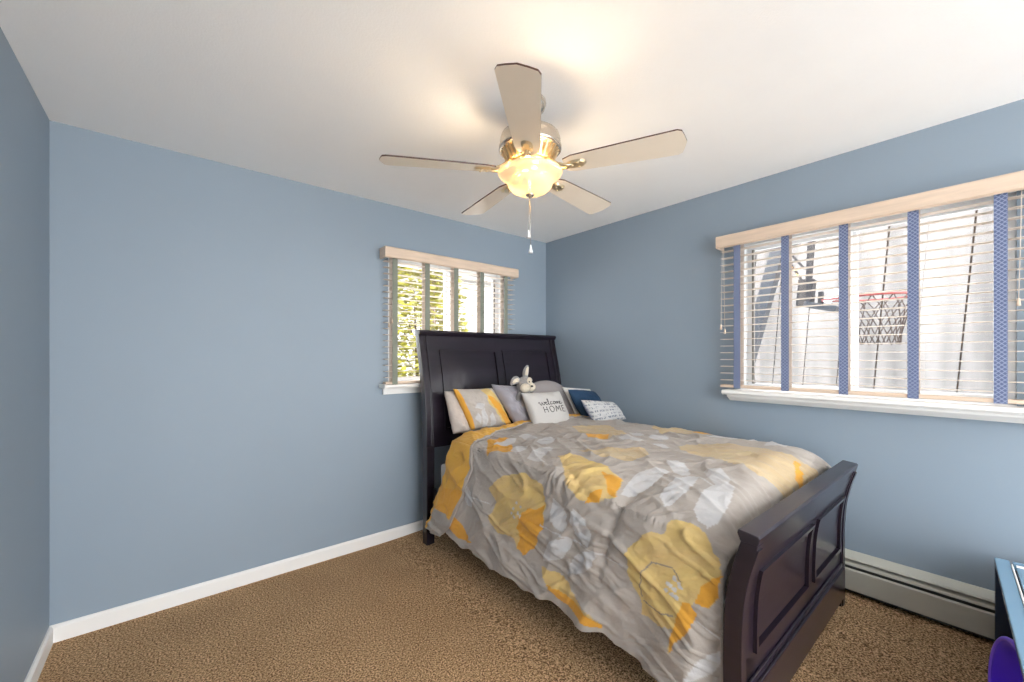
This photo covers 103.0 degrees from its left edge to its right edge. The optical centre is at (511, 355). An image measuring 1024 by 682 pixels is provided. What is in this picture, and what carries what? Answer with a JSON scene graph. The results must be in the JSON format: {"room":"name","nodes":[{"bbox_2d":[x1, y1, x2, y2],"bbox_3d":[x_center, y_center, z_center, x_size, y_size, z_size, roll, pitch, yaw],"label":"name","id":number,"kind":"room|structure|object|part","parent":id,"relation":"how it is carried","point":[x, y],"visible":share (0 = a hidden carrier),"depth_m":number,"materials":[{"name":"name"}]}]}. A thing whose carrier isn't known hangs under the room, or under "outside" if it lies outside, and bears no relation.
{"room":"bedroom","nodes":[
{"label":"bedroom","id":0,"kind":"room"},
{"bbox_2d":[0,27,48,681],"bbox_3d":[-0.729,0.172,0.065,0.150,2.540,4.950,0,0,-40],"label":"wall","id":1,"kind":"structure","parent":0,"point":[24,123],"depth_m":1.55,"materials":[{"name":"blue paint"}]},
{"bbox_2d":[24,627,52,681],"bbox_3d":[-0.614,1.302,0.054,0.014,0.080,4.786,0,0,-40],"label":"baseboard","id":2,"kind":"structure","parent":1,"relation":"attached to","point":[36,668],"depth_m":1.73,"materials":[{"name":"white wood"}]},
{"bbox_2d":[49,120,545,625],"bbox_3d":[-0.904,0.172,3.042,3.390,2.540,0.150,0,0,-40],"label":"wall","id":3,"kind":"structure","parent":0,"point":[218,352],"depth_m":2.29,"materials":[{"name":"blue paint"}]},
{"bbox_2d":[49,520,422,642],"bbox_3d":[-0.909,1.302,2.931,3.240,0.080,0.014,0,0,-40],"label":"baseboard","id":4,"kind":"structure","parent":3,"relation":"attached to","point":[75,627],"depth_m":2.28,"materials":[{"name":"white wood"}]},
{"bbox_2d":[379,258,499,394],"bbox_3d":[-0.482,-0.234,3.311,1.238,1.028,0.236,0,0,-40],"label":"window","id":5,"kind":"structure","parent":3,"relation":"in","point":[409,387],"depth_m":3.35,"materials":[{"name":"white plastic"}]},
{"bbox_3d":[-0.457,0.219,3.280,1.238,0.026,0.156,0,0,-40],"label":"sill","id":6,"kind":"part","parent":5,"relation":"part of","materials":[{"name":"white wood"}]},
{"bbox_3d":[-0.710,-0.258,3.203,0.551,0.910,0.030,0,0,-40],"label":"sash","id":7,"kind":"part","parent":5,"relation":"part of","materials":[{"name":"glass"}]},
{"bbox_2d":[380,246,518,384],"bbox_3d":[-0.443,-0.280,3.255,1.222,0.972,0.104,0,0,-40],"label":"blind","id":8,"kind":"object","parent":5,"relation":"attached to","point":[393,253],"visible":0.84,"depth_m":3.11,"materials":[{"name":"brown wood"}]},
{"bbox_3d":[-0.446,0.196,3.259,1.192,0.017,0.050,0,0,-40],"label":"rail","id":9,"kind":"part","parent":8,"relation":"part of","materials":[{"name":"brown wood"}]},
{"bbox_3d":[-0.355,-0.258,3.543,0.541,0.910,0.030,0,0,-40],"label":"sash","id":10,"kind":"part","parent":5,"relation":"part of","materials":[{"name":"white plastic"}]},
{"bbox_2d":[0,0,1023,242],"bbox_3d":[0.574,-1.148,1.149,3.540,0.100,4.950,0,0,-40],"label":"ceiling","id":11,"kind":"structure","parent":0,"point":[311,92],"depth_m":1.61,"materials":[{"name":"paint"}]},
{"bbox_2d":[379,63,686,253],"bbox_3d":[0.084,-0.771,1.794,1.183,0.654,1.187,0,0,-40],"label":"ceiling fan","id":12,"kind":"object","parent":11,"relation":"hanging from","point":[529,146],"visible":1,"depth_m":1.64,"materials":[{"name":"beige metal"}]},
{"bbox_3d":[-0.303,-0.787,1.679,0.469,0.036,0.137,0,0,-12],"label":"blade","id":13,"kind":"part","parent":12,"relation":"part of","materials":[{"name":"brown wood"}]},
{"bbox_3d":[-0.117,-0.796,2.097,0.137,0.032,0.469,0,0,-30],"label":"blade","id":14,"kind":"part","parent":12,"relation":"part of","materials":[{"name":"brown wood"}]},
{"bbox_3d":[0.039,-0.811,1.373,0.137,0.043,0.469,0,0,6],"label":"blade","id":15,"kind":"part","parent":12,"relation":"part of","materials":[{"name":"brown wood"}]},
{"bbox_3d":[0.080,-0.583,1.762,0.005,0.210,0.002,0,0,-13],"label":"pull chain","id":16,"kind":"part","parent":12,"relation":"part of","materials":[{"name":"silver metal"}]},
{"bbox_3d":[0.078,-0.744,1.760,0.280,0.097,0.280,0,0,-40],"label":"lamp shade","id":17,"kind":"part","parent":12,"relation":"part of","materials":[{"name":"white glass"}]},
{"bbox_3d":[0.338,-0.796,2.050,0.137,0.032,0.469,0,0,42],"label":"blade","id":18,"kind":"part","parent":12,"relation":"part of","materials":[{"name":"brown wood"}]},
{"bbox_3d":[0.434,-0.796,1.602,0.469,0.032,0.137,0,0,24],"label":"blade","id":19,"kind":"part","parent":12,"relation":"part of","materials":[{"name":"brown wood"}]},
{"bbox_2d":[37,530,993,681],"bbox_3d":[0.590,1.359,1.130,3.440,0.205,4.900,0,0,-40],"label":"floor","id":20,"kind":"structure","parent":0,"point":[402,609],"depth_m":1.90,"materials":[{"name":"brown carpet"}]},
{"bbox_2d":[414,330,857,681],"bbox_3d":[0.545,0.573,2.547,1.436,1.526,2.346,0,0,-40],"label":"sleigh bed","id":21,"kind":"object","parent":20,"relation":"on","point":[786,582],"visible":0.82,"depth_m":1.71,"materials":[{"name":"brown wood"}]},
{"bbox_3d":[-0.631,0.244,2.942,0.062,0.835,0.178,0,0,-40],"label":"edge moulding","id":22,"kind":"part","parent":21,"relation":"part of","materials":[{"name":"brown wood"}]},
{"bbox_3d":[-0.593,0.988,2.895,0.060,0.692,0.063,0,0,-40],"label":"post","id":23,"kind":"part","parent":21,"relation":"part of","materials":[{"name":"brown wood"}]},
{"bbox_3d":[0.091,1.027,2.115,0.025,0.170,2.023,0,0,-40],"label":"rail","id":24,"kind":"part","parent":21,"relation":"part of","materials":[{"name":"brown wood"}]},
{"bbox_3d":[-0.317,0.249,3.173,0.530,0.585,0.121,0,0,-40],"label":"panel","id":25,"kind":"part","parent":21,"relation":"part of","materials":[{"name":"brown wood"}]},
{"bbox_3d":[-0.153,-0.168,3.409,1.403,0.044,0.089,0,0,-40],"label":"cap rail","id":26,"kind":"part","parent":21,"relation":"part of","materials":[{"name":"brown wood"}]},
{"bbox_3d":[-0.119,0.252,3.369,1.315,0.810,0.161,0,0,-40],"label":"headboard","id":27,"kind":"part","parent":21,"relation":"part of","materials":[{"name":"brown wood"}]},
{"bbox_3d":[0.140,0.249,3.553,0.530,0.585,0.121,0,0,-40],"label":"panel","id":28,"kind":"part","parent":21,"relation":"part of","materials":[{"name":"brown wood"}]},
{"bbox_3d":[0.394,0.244,3.795,0.062,0.835,0.178,0,0,-40],"label":"edge moulding","id":29,"kind":"part","parent":21,"relation":"part of","materials":[{"name":"brown wood"}]},
{"bbox_2d":[441,464,726,598],"bbox_3d":[0.581,0.854,2.527,1.225,0.173,1.940,0,0,-40],"label":"box spring","id":30,"kind":"object","parent":21,"relation":"on","point":[443,467],"visible":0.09,"depth_m":2.85,"materials":[{"name":"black fabric"}]},
{"bbox_3d":[0.716,0.952,1.261,0.050,0.769,0.101,0,0,-40],"label":"post","id":31,"kind":"part","parent":21,"relation":"part of","materials":[{"name":"brown wood"}]},
{"bbox_3d":[1.007,0.830,1.504,0.570,0.275,0.051,0,0,-40],"label":"panel","id":32,"kind":"part","parent":21,"relation":"part of","materials":[{"name":"brown wood"}]},
{"bbox_3d":[1.195,1.119,1.656,1.188,0.165,0.024,0,0,-40],"label":"moulding","id":33,"kind":"part","parent":21,"relation":"part of","materials":[{"name":"brown wood"}]},
{"bbox_3d":[1.209,0.550,1.640,1.294,0.036,0.063,0,0,-40],"label":"cap rail","id":34,"kind":"part","parent":21,"relation":"part of","materials":[{"name":"brown wood"}]},
{"bbox_3d":[1.194,0.894,1.658,1.192,0.655,0.092,0,0,-40],"label":"footboard","id":35,"kind":"part","parent":21,"relation":"part of","materials":[{"name":"brown wood"}]},
{"bbox_3d":[1.452,0.830,1.874,0.438,0.275,0.051,0,0,-40],"label":"panel","id":36,"kind":"part","parent":21,"relation":"part of","materials":[{"name":"brown wood"}]},
{"bbox_3d":[1.670,0.914,2.056,0.050,0.694,0.101,0,0,-40],"label":"post","id":37,"kind":"part","parent":21,"relation":"part of","materials":[{"name":"brown wood"}]},
{"bbox_2d":[988,636,1023,681],"bbox_3d":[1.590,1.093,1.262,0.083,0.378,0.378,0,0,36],"label":"chair","id":38,"kind":"object","parent":20,"relation":"on","point":[1003,665],"visible":0.78,"depth_m":1.38,"materials":[{"name":"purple plastic"}]},
{"bbox_2d":[994,557,1023,680],"bbox_3d":[1.814,1.071,1.191,1.120,0.423,0.460,0,0,-43],"label":"desk","id":39,"kind":"object","parent":20,"relation":"on","point":[1008,578],"visible":0.78,"depth_m":1.57,"materials":[{"name":"blue paint"}]},
{"bbox_3d":[2.063,1.083,1.711,0.045,0.398,0.045,0,0,-43],"label":"corner post","id":40,"kind":"part","parent":39,"relation":"part of","materials":[{"name":"blue paint"}]},
{"bbox_3d":[2.209,1.068,1.563,0.015,0.368,0.370,0,0,-43],"label":"panel","id":41,"kind":"part","parent":39,"relation":"part of","materials":[{"name":"blue paint"}]},
{"bbox_3d":[1.814,0.875,1.191,1.010,0.018,0.350,0,0,-43],"label":"lid","id":42,"kind":"part","parent":39,"relation":"part of","materials":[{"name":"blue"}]},
{"bbox_2d":[546,99,1023,590],"bbox_3d":[1.925,0.172,2.176,0.150,2.540,4.800,0,0,-40],"label":"wall","id":43,"kind":"structure","parent":0,"point":[633,304],"depth_m":2.33,"materials":[{"name":"blue paint"}]},
{"bbox_2d":[721,191,1023,423],"bbox_3d":[1.852,-0.229,2.160,0.242,1.038,1.330,0,0,-40],"label":"window","id":44,"kind":"structure","parent":43,"relation":"in","point":[986,411],"depth_m":2.09,"materials":[{"name":"white plastic"}]},
{"bbox_3d":[1.732,-0.251,2.461,0.030,0.925,0.561,0,0,-40],"label":"sash","id":45,"kind":"part","parent":44,"relation":"part of","materials":[{"name":"white plastic"}]},
{"bbox_2d":[716,170,1023,403],"bbox_3d":[1.791,-0.280,2.131,0.104,0.972,1.372,0,0,-40],"label":"blind","id":46,"kind":"object","parent":44,"relation":"attached to","point":[999,187],"visible":1,"depth_m":2.03,"materials":[{"name":"brown wood"}]},
{"bbox_3d":[1.358,-0.436,2.605,0.002,0.544,0.011,0,0,-40],"label":"lift cord","id":47,"kind":"part","parent":46,"relation":"part of","materials":[{"name":"white fabric"}]},
{"bbox_3d":[1.795,0.196,2.134,0.050,0.017,1.342,0,0,-40],"label":"rail","id":48,"kind":"part","parent":46,"relation":"part of","materials":[{"name":"white wood"}]},
{"bbox_3d":[1.796,-0.728,2.135,0.056,0.050,1.322,0,0,-40],"label":"head rail","id":49,"kind":"part","parent":46,"relation":"part of","materials":[{"name":"beige wood"}]},
{"bbox_3d":[2.116,-0.470,1.694,0.002,0.476,0.011,0,0,-40],"label":"lift cord","id":50,"kind":"part","parent":46,"relation":"part of","materials":[{"name":"white fabric"}]},
{"bbox_3d":[1.821,0.233,2.135,0.162,0.030,1.330,0,0,-40],"label":"sill","id":51,"kind":"part","parent":44,"relation":"part of","materials":[{"name":"white wood"}]},
{"bbox_3d":[2.032,-0.251,2.047,0.030,0.925,0.571,0,0,-40],"label":"sash","id":52,"kind":"part","parent":44,"relation":"part of","materials":[{"name":"glass"}]},
{"bbox_2d":[845,548,993,640],"bbox_3d":[1.392,1.145,2.643,0.070,0.205,3.200,0,0,-40],"label":"baseboard heater","id":53,"kind":"object","parent":43,"relation":"attached to","point":[966,607],"visible":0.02,"depth_m":1.94,"materials":[{"name":"grey metal"}]},
{"bbox_2d":[845,549,993,602],"bbox_3d":[1.391,1.058,2.642,0.050,0.031,3.200,0,0,-40],"label":"hood","id":54,"kind":"object","parent":53,"relation":"attached to","point":[967,591],"depth_m":1.95,"materials":[{"name":"grey metal"}]},
{"bbox_3d":[1.415,1.143,2.662,0.012,0.198,3.200,0,0,-40],"label":"panel","id":55,"kind":"part","parent":53,"relation":"part of","materials":[{"name":"white metal"}]},
{"bbox_3d":[0.618,0.686,2.526,1.170,0.158,1.850,0,0,-40],"label":"mattress","id":56,"kind":"object","parent":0,"visible":0},
{"bbox_2d":[425,413,830,681],"bbox_3d":[0.558,0.868,2.489,1.417,0.851,1.994,0,0,-40],"label":"comforter","id":57,"kind":"object","parent":56,"relation":"on","point":[630,530],"visible":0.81,"depth_m":1.79,"materials":[{"name":"fabric"}]},
{"bbox_2d":[453,388,510,429],"bbox_3d":[-0.205,0.383,2.933,0.444,0.299,0.183,0,0,-40],"label":"pillow sham","id":58,"kind":"object","parent":57,"relation":"on","point":[482,408],"visible":0.98,"depth_m":2.86,"materials":[{"name":"fabric"}]},
{"bbox_2d":[444,391,479,433],"bbox_3d":[-0.346,0.401,2.914,0.264,0.302,0.189,0,0,-40],"label":"pillow","id":59,"kind":"object","parent":58,"relation":"on","point":[459,424],"visible":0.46,"depth_m":2.83,"materials":[{"name":"beige fabric"}]},
{"bbox_2d":[491,384,529,422],"bbox_3d":[0.042,0.384,3.023,0.339,0.347,0.241,0,0,-40],"label":"pillow","id":60,"kind":"object","parent":57,"relation":"on","point":[516,410],"visible":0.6,"depth_m":2.97,"materials":[{"name":"grey fabric"}]},
{"bbox_2d":[510,365,535,403],"bbox_3d":[0.094,0.255,3.047,0.151,0.367,0.211,0,0,22],"label":"rabbit","id":61,"kind":"object","parent":60,"relation":"on","point":[525,384],"visible":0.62,"depth_m":3.02},
{"bbox_2d":[521,391,568,423],"bbox_3d":[0.262,0.406,3.017,0.396,0.270,0.192,0,0,-40],"label":"throw pillow","id":62,"kind":"object","parent":57,"relation":"on","point":[545,407],"visible":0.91,"depth_m":2.94,"materials":[{"name":"white fabric"}]},
{"bbox_2d":[533,380,574,413],"bbox_3d":[0.331,0.373,3.268,0.458,0.346,0.207,0,0,-40],"label":"pillow","id":63,"kind":"object","parent":57,"relation":"on","point":[541,386],"visible":0.31,"depth_m":3.25,"materials":[{"name":"grey fabric"}]},
{"bbox_2d":[562,387,590,413],"bbox_3d":[0.603,0.386,3.375,0.400,0.259,0.123,0,0,-36],"label":"pillow","id":64,"kind":"object","parent":57,"relation":"on","point":[565,389],"visible":0.15,"depth_m":3.29,"materials":[{"name":"white fabric"}]},
{"bbox_2d":[568,390,601,415],"bbox_3d":[0.618,0.384,3.278,0.373,0.230,0.148,0,0,-40],"label":"pillow","id":65,"kind":"object","parent":57,"relation":"on","point":[576,396],"visible":0.58,"depth_m":3.20,"materials":[{"name":"blue fabric"}]},
{"bbox_2d":[581,400,625,419],"bbox_3d":[0.701,0.423,3.095,0.416,0.188,0.137,0,0,-40],"label":"throw pillow","id":66,"kind":"object","parent":57,"relation":"on","point":[596,410],"visible":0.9,"depth_m":3.03,"materials":[{"name":"fabric"}]},
{"label":"outside","id":67,"kind":"structure","parent":0,"visible":0},
{"bbox_3d":[-0.563,2.632,6.610,30.000,0.100,38.800,0,0,-40],"label":"ground","id":68,"kind":"structure","parent":67,"visible":0},
{"bbox_2d":[398,266,474,376],"bbox_3d":[-1.555,0.175,6.454,1.711,4.816,1.818,0,0,16],"label":"leafy tree","id":69,"kind":"object","parent":68,"relation":"on","point":[401,373],"visible":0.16,"depth_m":6.04,"materials":[{"name":"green plant"}]},
{"bbox_2d":[398,266,491,375],"bbox_3d":[-1.775,-0.638,13.928,7.300,6.440,5.000,0,0,-40],"label":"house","id":70,"kind":"structure","parent":68,"relation":"on","point":[472,324],"depth_m":11.76,"materials":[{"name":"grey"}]},
{"bbox_2d":[755,241,906,361],"bbox_3d":[2.537,0.743,3.852,0.926,3.704,1.830,0,0,-16],"label":"basketball hoop","id":71,"kind":"object","parent":68,"relation":"on","point":[829,300],"visible":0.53,"depth_m":3.60,"materials":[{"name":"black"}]},
{"bbox_3d":[2.703,-0.493,3.562,0.040,0.131,0.040,0,0,-40],"label":"bolt plate","id":72,"kind":"part","parent":71,"relation":"part of","materials":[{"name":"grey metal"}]},
{"bbox_2d":[755,207,992,393],"bbox_3d":[3.507,0.162,5.246,0.110,4.840,9.096,0,0,-40],"label":"fence","id":73,"kind":"object","parent":68,"relation":"on","point":[873,351],"visible":0.08,"depth_m":4.34,"materials":[{"name":"white"}]}
]}

